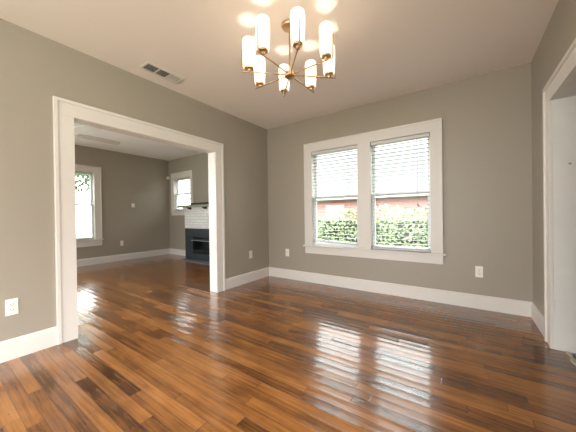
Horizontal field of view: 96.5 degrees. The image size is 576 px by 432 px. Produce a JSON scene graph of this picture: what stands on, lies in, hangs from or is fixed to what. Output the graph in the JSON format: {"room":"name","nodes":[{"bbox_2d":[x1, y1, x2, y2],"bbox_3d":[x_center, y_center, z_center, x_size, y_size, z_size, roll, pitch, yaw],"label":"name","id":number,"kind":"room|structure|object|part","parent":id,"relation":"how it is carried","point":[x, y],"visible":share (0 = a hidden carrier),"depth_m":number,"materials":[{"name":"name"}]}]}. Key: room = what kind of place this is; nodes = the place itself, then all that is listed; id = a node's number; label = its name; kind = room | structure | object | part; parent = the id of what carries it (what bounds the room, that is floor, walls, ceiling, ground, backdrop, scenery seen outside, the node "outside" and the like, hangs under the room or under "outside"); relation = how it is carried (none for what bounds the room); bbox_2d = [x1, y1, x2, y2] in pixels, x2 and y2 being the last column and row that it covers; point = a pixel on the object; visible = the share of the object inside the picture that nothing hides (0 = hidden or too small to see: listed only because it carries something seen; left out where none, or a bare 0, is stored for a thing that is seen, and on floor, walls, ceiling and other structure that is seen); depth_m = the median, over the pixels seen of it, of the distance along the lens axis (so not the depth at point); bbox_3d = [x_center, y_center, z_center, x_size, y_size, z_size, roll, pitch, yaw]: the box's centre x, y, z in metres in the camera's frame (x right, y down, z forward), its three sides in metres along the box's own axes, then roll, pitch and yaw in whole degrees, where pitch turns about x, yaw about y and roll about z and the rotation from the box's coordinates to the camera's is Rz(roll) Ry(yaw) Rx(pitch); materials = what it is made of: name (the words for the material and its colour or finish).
{"room":"dining room","nodes":[
{"label":"dining room","id":0,"kind":"room"},
{"bbox_2d":[75,145,169,259],"bbox_3d":[-5.440,-0.234,4.617,0.150,2.730,6.893,-1,0,35],"label":"wall","id":1,"kind":"structure","parent":0,"point":[126,179],"depth_m":6.54,"materials":[{"name":"beige paint"}]},
{"bbox_2d":[75,164,103,247],"bbox_3d":[-4.718,-0.219,5.627,0.195,1.824,1.111,-1,0,35],"label":"window","id":2,"kind":"structure","parent":1,"relation":"in","point":[95,183],"depth_m":5.93,"materials":[{"name":"white paint"}]},
{"bbox_2d":[75,171,92,239],"bbox_3d":[-4.694,-0.225,5.596,0.069,1.507,0.737,-1,0,35],"label":"blind","id":3,"kind":"object","parent":2,"relation":"attached to","point":[76,172],"visible":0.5,"depth_m":5.76,"materials":[{"name":"grey plastic"}]},
{"bbox_3d":[-4.777,-0.606,5.661,0.035,0.755,0.775,-1,0,35],"label":"sash","id":4,"kind":"part","parent":2,"relation":"part of","materials":[{"name":"white"}]},
{"bbox_3d":[-4.730,0.136,5.640,0.035,0.810,0.775,-1,0,35],"label":"sash","id":5,"kind":"part","parent":2,"relation":"part of","materials":[{"name":"white"}]},
{"bbox_3d":[-4.737,-0.221,5.639,0.150,1.565,0.815,-1,0,35],"label":"frame","id":6,"kind":"part","parent":2,"relation":"part of","materials":[{"name":"white paint"}]},
{"bbox_3d":[-4.674,-1.058,5.584,0.030,0.146,1.055,-1,0,35],"label":"head casing","id":7,"kind":"part","parent":2,"relation":"part of","materials":[{"name":"white paint"}]},
{"bbox_3d":[-4.646,0.551,5.588,0.045,0.022,1.111,-1,0,35],"label":"sill","id":8,"kind":"part","parent":2,"relation":"part of","materials":[{"name":"white paint"}]},
{"bbox_3d":[-4.405,-0.299,5.965,0.029,1.667,0.140,-1,0,35],"label":"casing","id":9,"kind":"part","parent":2,"relation":"part of","materials":[{"name":"white paint"}]},
{"bbox_2d":[77,248,169,266],"bbox_3d":[-5.355,1.053,4.575,0.017,0.155,6.889,-1,0,35],"label":"baseboard","id":10,"kind":"structure","parent":1,"relation":"attached to","point":[105,259],"depth_m":6.34,"materials":[{"name":"white paint"}]},
{"bbox_2d":[0,18,268,341],"bbox_3d":[-2.014,0.233,2.269,0.120,3.730,6.893,-1,0,35],"label":"wall","id":11,"kind":"structure","parent":0,"point":[35,68],"depth_m":2.17,"materials":[{"name":"beige paint"}]},
{"bbox_2d":[5,298,18,315],"bbox_3d":[-2.129,0.701,1.982,0.009,0.125,0.070,-1,0,35],"label":"wall outlet","id":12,"kind":"object","parent":11,"relation":"attached to","point":[11,305],"visible":1,"depth_m":1.98,"materials":[{"name":"white plastic"}]},
{"bbox_2d":[0,267,268,362],"bbox_3d":[-2.117,1.024,1.988,0.017,0.155,6.296,-1,0,35],"label":"baseboard","id":13,"kind":"structure","parent":11,"relation":"attached to","point":[13,348],"depth_m":2.10,"materials":[{"name":"white paint"}]},
{"bbox_2d":[52,96,225,344],"bbox_3d":[-1.516,0.029,2.996,0.182,2.116,1.862,-1,0,35],"label":"door frame","id":14,"kind":"structure","parent":11,"relation":"attached to","point":[66,113],"depth_m":2.29,"materials":[{"name":"white paint"}]},
{"bbox_3d":[-1.941,0.041,2.245,0.030,2.112,0.142,-1,0,35],"label":"casing","id":15,"kind":"part","parent":14,"relation":"part of","materials":[{"name":"white paint"}]},
{"bbox_3d":[-1.467,-0.959,2.948,0.031,0.142,1.862,-1,0,35],"label":"head casing","id":16,"kind":"part","parent":14,"relation":"part of","materials":[{"name":"white paint"}]},
{"bbox_3d":[-1.592,-0.958,3.034,0.031,0.142,1.862,-1,0,35],"label":"head casing","id":17,"kind":"part","parent":14,"relation":"part of","materials":[{"name":"white paint"}]},
{"bbox_3d":[-1.091,0.022,3.747,0.030,2.112,0.142,-1,0,35],"label":"casing","id":18,"kind":"part","parent":14,"relation":"part of","materials":[{"name":"white paint"}]},
{"bbox_3d":[-0.967,0.020,3.662,0.030,2.112,0.142,-1,0,35],"label":"casing","id":19,"kind":"part","parent":14,"relation":"part of","materials":[{"name":"white paint"}]},
{"bbox_2d":[74,123,203,160],"bbox_3d":[-3.759,-1.615,3.441,4.174,0.100,7.093,-1,0,35],"label":"ceiling","id":20,"kind":"structure","parent":0,"point":[128,144],"depth_m":5.83,"materials":[{"name":"white paint"}]},
{"bbox_2d":[74,125,119,144],"bbox_3d":[-3.350,-1.385,3.903,1.469,0.375,1.426,-1,0,35],"label":"ceiling fan","id":21,"kind":"object","parent":20,"relation":"hanging from","point":[84,128],"visible":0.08,"depth_m":4.03,"materials":[{"name":"white metal"}]},
{"bbox_3d":[-2.935,-1.258,3.710,0.590,0.036,0.149,-1,0,19],"label":"fan blade","id":22,"kind":"part","parent":21,"relation":"part of","materials":[{"name":"grey"}]},
{"bbox_3d":[-3.099,-1.258,4.239,0.153,0.036,0.591,-1,0,35],"label":"fan blade","id":23,"kind":"part","parent":21,"relation":"part of","materials":[{"name":"grey"}]},
{"bbox_2d":[169,153,208,249],"bbox_3d":[-1.742,-0.293,6.347,4.284,2.730,0.150,-1,0,35],"label":"wall","id":24,"kind":"structure","parent":0,"point":[198,163],"depth_m":6.92,"materials":[{"name":"beige paint"}]},
{"bbox_2d":[170,248,185,255],"bbox_3d":[-2.920,1.006,7.075,1.190,0.155,0.017,-1,0,35],"label":"baseboard","id":25,"kind":"structure","parent":24,"relation":"attached to","point":[172,251],"depth_m":7.18,"materials":[{"name":"white paint"}]},
{"bbox_2d":[170,170,192,214],"bbox_3d":[-2.874,-0.614,7.093,1.050,1.188,0.195,-1,0,35],"label":"window","id":26,"kind":"structure","parent":24,"relation":"in","point":[185,174],"depth_m":7.19,"materials":[{"name":"white paint"}]},
{"bbox_3d":[-3.276,-0.674,7.287,0.112,1.052,0.029,-1,0,35],"label":"casing","id":27,"kind":"part","parent":26,"relation":"part of","materials":[{"name":"white paint"}]},
{"bbox_3d":[-2.861,-0.595,7.112,0.810,0.925,0.150,-1,0,35],"label":"frame","id":28,"kind":"part","parent":26,"relation":"part of","materials":[{"name":"white paint"}]},
{"bbox_2d":[174,177,189,209],"bbox_3d":[-2.891,-0.597,7.068,0.754,0.867,0.056,-1,0,35],"label":"blind","id":29,"kind":"object","parent":26,"relation":"attached to","point":[186,179],"visible":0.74,"depth_m":7.08,"materials":[{"name":"grey plastic"}]},
{"bbox_3d":[-2.919,-1.122,7.035,0.994,0.172,0.030,-1,0,35],"label":"head casing","id":30,"kind":"part","parent":26,"relation":"part of","materials":[{"name":"white paint"}]},
{"bbox_3d":[-2.860,-0.395,7.111,0.770,0.485,0.035,-1,0,35],"label":"sash","id":31,"kind":"part","parent":26,"relation":"part of","materials":[{"name":"white wood"}]},
{"bbox_3d":[-2.550,-0.681,6.788,0.112,1.052,0.029,-1,0,35],"label":"casing","id":32,"kind":"part","parent":26,"relation":"part of","materials":[{"name":"white paint"}]},
{"bbox_2d":[0,0,558,129],"bbox_3d":[-0.700,-1.562,0.979,3.577,0.100,6.500,-1,0,35],"label":"ceiling","id":33,"kind":"structure","parent":0,"point":[385,49],"depth_m":2.25,"materials":[{"name":"beige paint"}]},
{"bbox_2d":[139,61,183,83],"bbox_3d":[-1.327,-1.509,2.721,0.165,0.010,0.400,-1,0,35],"label":"ceiling vent","id":34,"kind":"object","parent":33,"relation":"in","point":[156,70],"visible":1,"depth_m":2.71,"materials":[{"name":"white metal"}]},
{"bbox_2d":[241,6,335,96],"bbox_3d":[0.014,-1.315,2.055,0.707,0.426,0.708,-1,0,14],"label":"chandelier","id":35,"kind":"object","parent":33,"relation":"hanging from","point":[295,25],"visible":1,"depth_m":1.96,"materials":[{"name":"white glass"}]},
{"bbox_3d":[-0.305,-1.267,2.004,0.100,0.223,0.100,-1,0,35],"label":"lamp shade","id":36,"kind":"part","parent":35,"relation":"part of","materials":[{"name":"white glass"}]},
{"bbox_3d":[-0.247,-1.269,2.245,0.100,0.223,0.100,-1,0,35],"label":"lamp shade","id":37,"kind":"part","parent":35,"relation":"part of","materials":[{"name":"white glass"}]},
{"bbox_3d":[-0.176,-1.268,1.793,0.100,0.223,0.100,-1,0,35],"label":"lamp shade","id":38,"kind":"part","parent":35,"relation":"part of","materials":[{"name":"white glass"}]},
{"bbox_3d":[-0.188,-1.207,2.022,0.352,0.175,0.015,-1,0,-9],"label":"arm","id":39,"kind":"part","parent":35,"relation":"part of","materials":[{"name":"gold metal"}]},
{"bbox_3d":[-0.151,-1.209,2.177,0.352,0.175,0.014,-1,0,36],"label":"arm","id":40,"kind":"part","parent":35,"relation":"part of","materials":[{"name":"gold metal"}]},
{"bbox_3d":[-0.105,-1.208,1.888,0.015,0.175,0.352,-1,0,36],"label":"arm","id":41,"kind":"part","parent":35,"relation":"part of","materials":[{"name":"gold metal"}]},
{"bbox_3d":[-0.036,-1.273,2.375,0.100,0.223,0.100,-1,0,35],"label":"lamp shade","id":42,"kind":"part","parent":35,"relation":"part of","materials":[{"name":"white glass"}]},
{"bbox_3d":[0.014,-1.318,2.055,0.013,0.360,0.013,-1,0,35],"label":"stem","id":43,"kind":"part","parent":35,"relation":"part of","materials":[{"name":"gold metal"}]},
{"bbox_3d":[0.047,-1.210,1.851,0.015,0.175,0.352,-1,0,-9],"label":"arm","id":44,"kind":"part","parent":35,"relation":"part of","materials":[{"name":"gold metal"}]},
{"bbox_3d":[0.065,-1.270,1.735,0.100,0.223,0.100,-1,0,35],"label":"lamp shade","id":45,"kind":"part","parent":35,"relation":"part of","materials":[{"name":"white glass"}]},
{"bbox_3d":[0.136,-1.213,2.223,0.015,0.175,0.352,-1,0,36],"label":"arm","id":46,"kind":"part","parent":35,"relation":"part of","materials":[{"name":"gold metal"}]},
{"bbox_3d":[0.205,-1.276,2.317,0.100,0.223,0.100,-1,0,35],"label":"lamp shade","id":47,"kind":"part","parent":35,"relation":"part of","materials":[{"name":"white glass"}]},
{"bbox_3d":[0.182,-1.212,1.933,0.352,0.175,0.014,-1,0,36],"label":"arm","id":48,"kind":"part","parent":35,"relation":"part of","materials":[{"name":"gold metal"}]},
{"bbox_3d":[0.219,-1.213,2.088,0.352,0.175,0.015,-1,0,-9],"label":"arm","id":49,"kind":"part","parent":35,"relation":"part of","materials":[{"name":"gold metal"}]},
{"bbox_3d":[0.277,-1.274,1.864,0.100,0.223,0.100,-1,0,35],"label":"lamp shade","id":50,"kind":"part","parent":35,"relation":"part of","materials":[{"name":"white glass"}]},
{"bbox_3d":[0.335,-1.276,2.106,0.100,0.223,0.100,-1,0,35],"label":"lamp shade","id":51,"kind":"part","parent":35,"relation":"part of","materials":[{"name":"white glass"}]},
{"bbox_2d":[0,254,575,431],"bbox_3d":[-2.283,1.161,2.467,7.866,0.120,7.293,-1,0,35],"label":"floor","id":52,"kind":"structure","parent":0,"point":[155,349],"depth_m":1.84,"materials":[{"name":"brown wood"}]},
{"bbox_2d":[177,204,209,264],"bbox_3d":[-1.922,0.405,6.086,1.715,1.342,0.499,-1,0,35],"label":"fireplace","id":53,"kind":"object","parent":52,"relation":"on","point":[197,250],"visible":0.48,"depth_m":6.23,"materials":[{"name":"white brick"}]},
{"bbox_2d":[177,204,208,207],"bbox_3d":[-1.919,-0.240,6.099,1.715,0.052,0.459,-1,0,35],"label":"mantel shelf","id":54,"kind":"object","parent":53,"relation":"attached to","point":[201,205],"depth_m":6.05,"materials":[{"name":"black wood"}]},
{"bbox_3d":[-1.890,-0.188,6.140,1.575,0.057,0.359,-1,0,35],"label":"bed moulding","id":55,"kind":"part","parent":53,"relation":"part of","materials":[{"name":"white paint"}]},
{"bbox_2d":[191,202,208,204],"bbox_3d":[-1.939,-0.298,6.145,1.180,0.063,0.060,-1,0,35],"label":"bar","id":56,"kind":"object","parent":53,"relation":"on","point":[201,202],"visible":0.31,"depth_m":6.26,"materials":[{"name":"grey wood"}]},
{"bbox_2d":[191,238,208,241],"bbox_3d":[-1.960,0.568,6.032,0.980,0.062,0.038,-1,0,35],"label":"hood","id":57,"kind":"object","parent":53,"relation":"attached to","point":[192,239],"depth_m":6.13,"materials":[{"name":"grey metal"}]},
{"bbox_2d":[565,351,575,364],"bbox_3d":[1.903,1.096,1.595,0.070,0.106,0.900,-1,0,35],"label":"threshold","id":58,"kind":"object","parent":52,"relation":"on","point":[572,356],"visible":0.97,"depth_m":1.91,"materials":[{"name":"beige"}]},
{"bbox_2d":[267,63,532,301],"bbox_3d":[1.161,-0.302,3.632,3.577,2.700,0.150,-1,0,35],"label":"wall","id":59,"kind":"structure","parent":0,"point":[487,118],"depth_m":2.96,"materials":[{"name":"beige paint"}]},
{"bbox_2d":[303,118,445,264],"bbox_3d":[1.092,-0.285,3.652,1.966,1.742,0.195,-1,0,35],"label":"window","id":60,"kind":"structure","parent":59,"relation":"in","point":[366,211],"depth_m":3.56,"materials":[{"name":"white paint"}]},
{"bbox_3d":[0.320,-0.340,4.101,0.130,1.609,0.029,-1,0,35],"label":"casing","id":61,"kind":"part","parent":60,"relation":"part of","materials":[{"name":"white paint"}]},
{"bbox_3d":[0.732,-0.277,3.927,0.785,1.514,0.150,-1,0,35],"label":"frame","id":62,"kind":"part","parent":60,"relation":"part of","materials":[{"name":"white paint"}]},
{"bbox_2d":[312,145,357,244],"bbox_3d":[0.696,-0.294,3.874,0.729,1.427,0.069,-1,0,35],"label":"blind","id":63,"kind":"object","parent":60,"relation":"attached to","point":[348,148],"visible":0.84,"depth_m":3.84,"materials":[{"name":"grey plastic"}]},
{"bbox_3d":[0.709,0.400,3.884,0.721,0.040,0.052,-1,0,35],"label":"rail","id":64,"kind":"part","parent":63,"relation":"part of","materials":[{"name":"grey plastic"}]},
{"bbox_3d":[0.751,-0.644,3.960,0.745,0.741,0.035,-1,0,35],"label":"sash","id":65,"kind":"part","parent":60,"relation":"part of","materials":[{"name":"white"}]},
{"bbox_3d":[0.735,0.073,3.927,0.745,0.773,0.035,-1,0,35],"label":"sash","id":66,"kind":"part","parent":60,"relation":"part of","materials":[{"name":"white"}]},
{"bbox_3d":[1.065,-0.280,3.595,0.180,1.474,0.020,-1,0,35],"label":"mullion casing","id":67,"kind":"part","parent":60,"relation":"part of","materials":[{"name":"white paint"}]},
{"bbox_3d":[1.043,-1.086,3.592,1.910,0.140,0.030,-1,0,35],"label":"head casing","id":68,"kind":"part","parent":60,"relation":"part of","materials":[{"name":"white paint"}]},
{"bbox_3d":[1.060,0.469,3.595,1.966,0.022,0.045,-1,0,35],"label":"sill","id":69,"kind":"part","parent":60,"relation":"part of","materials":[{"name":"white paint"}]},
{"bbox_3d":[1.486,-0.284,3.409,0.765,1.514,0.150,-1,0,35],"label":"frame","id":70,"kind":"part","parent":60,"relation":"part of","materials":[{"name":"white paint"}]},
{"bbox_2d":[371,133,430,251],"bbox_3d":[1.450,-0.284,3.356,0.713,1.460,0.069,-1,0,35],"label":"blind","id":71,"kind":"object","parent":60,"relation":"attached to","point":[425,135],"visible":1,"depth_m":3.32,"materials":[{"name":"grey plastic"}]},
{"bbox_3d":[1.219,-0.273,3.523,0.002,1.422,0.055,-1,0,35],"label":"ladder cord","id":72,"kind":"part","parent":71,"relation":"part of","materials":[{"name":"white fabric"}]},
{"bbox_3d":[1.463,0.436,3.366,0.705,0.018,0.052,-1,0,35],"label":"rail","id":73,"kind":"part","parent":71,"relation":"part of","materials":[{"name":"grey plastic"}]},
{"bbox_3d":[1.630,-0.277,3.241,0.002,1.422,0.055,-1,0,35],"label":"ladder cord","id":74,"kind":"part","parent":71,"relation":"part of","materials":[{"name":"white fabric"}]},
{"bbox_3d":[1.615,-0.567,3.207,0.004,0.822,0.006,-1,0,35],"label":"pull cord","id":75,"kind":"part","parent":71,"relation":"part of","materials":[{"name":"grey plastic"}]},
{"bbox_3d":[1.505,-0.651,3.442,0.725,0.741,0.035,-1,0,35],"label":"sash","id":76,"kind":"part","parent":60,"relation":"part of","materials":[{"name":"white"}]},
{"bbox_3d":[1.489,0.066,3.409,0.725,0.773,0.035,-1,0,35],"label":"sash","id":77,"kind":"part","parent":60,"relation":"part of","materials":[{"name":"white"}]},
{"bbox_3d":[1.786,-0.354,3.092,0.130,1.609,0.029,-1,0,35],"label":"casing","id":78,"kind":"part","parent":60,"relation":"part of","materials":[{"name":"white paint"}]},
{"bbox_2d":[269,267,531,316],"bbox_3d":[1.081,0.972,3.604,3.449,0.155,0.017,-1,0,35],"label":"baseboard","id":79,"kind":"structure","parent":59,"relation":"attached to","point":[503,305],"depth_m":3.22,"materials":[{"name":"white paint"}]},
{"bbox_2d":[475,266,482,277],"bbox_3d":[2.139,0.624,2.877,0.070,0.125,0.009,-1,0,35],"label":"wall outlet","id":80,"kind":"object","parent":59,"relation":"attached to","point":[478,269],"visible":1,"depth_m":2.87,"materials":[{"name":"white plastic"}]},
{"bbox_2d":[531,0,575,353],"bbox_3d":[0.765,0.223,-0.002,0.120,3.700,6.300,-1,0,35],"label":"wall","id":81,"kind":"structure","parent":0,"point":[560,32],"depth_m":2.31,"materials":[{"name":"beige paint"}]},
{"bbox_2d":[531,302,543,335],"bbox_3d":[0.718,0.996,0.039,0.017,0.155,6.296,-1,0,35],"label":"baseboard","id":82,"kind":"structure","parent":81,"relation":"attached to","point":[537,316],"depth_m":2.40,"materials":[{"name":"white paint"}]},
{"bbox_2d":[542,38,575,352],"bbox_3d":[1.867,0.004,1.604,0.182,2.092,1.194,-1,0,35],"label":"door frame","id":83,"kind":"structure","parent":81,"relation":"in","point":[559,93],"depth_m":1.98,"materials":[{"name":"white paint"}]},
{"bbox_3d":[2.101,0.000,2.076,0.030,2.087,0.150,-1,0,35],"label":"casing","id":84,"kind":"part","parent":83,"relation":"part of","materials":[{"name":"white paint"}]},
{"bbox_3d":[1.792,-0.970,1.641,0.031,0.142,1.194,-1,0,35],"label":"head casing","id":85,"kind":"part","parent":83,"relation":"part of","materials":[{"name":"white paint"}]},
{"bbox_3d":[2.224,-0.001,1.991,0.030,2.087,0.150,-1,0,35],"label":"casing","id":86,"kind":"part","parent":83,"relation":"part of","materials":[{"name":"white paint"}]},
{"label":"outside","id":87,"kind":"structure","parent":0,"visible":0},
{"bbox_2d":[76,234,91,237],"bbox_3d":[5.337,1.641,12.835,60.000,0.100,60.000,-1,0,35],"label":"ground","id":88,"kind":"structure","parent":87,"point":[77,235],"depth_m":24.40,"materials":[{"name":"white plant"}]},
{"bbox_2d":[75,174,89,192],"bbox_3d":[-7.534,-0.823,8.780,2.610,5.219,2.618,-1,0,35],"label":"tree","id":89,"kind":"object","parent":88,"relation":"on","point":[76,175],"visible":0.04,"depth_m":8.93,"materials":[{"name":"green plant"}]},
{"bbox_2d":[317,204,427,247],"bbox_3d":[1.705,0.592,7.029,8.681,2.258,0.957,-1,0,35],"label":"hedge","id":90,"kind":"object","parent":88,"relation":"on","point":[394,230],"visible":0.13,"depth_m":6.24,"materials":[{"name":"green plant"}]},
{"bbox_2d":[317,194,427,218],"bbox_3d":[3.517,0.390,12.853,11.600,2.450,4.600,-1,0,35],"label":"outbuilding","id":91,"kind":"structure","parent":88,"relation":"on","point":[411,202],"depth_m":10.23,"materials":[{"name":"red brick"}]},
{"bbox_3d":[2.075,-0.057,11.380,0.840,0.840,0.010,-1,0,35],"label":"pane","id":92,"kind":"part","parent":91,"relation":"part of","materials":[{"name":"white glass"}]}
]}

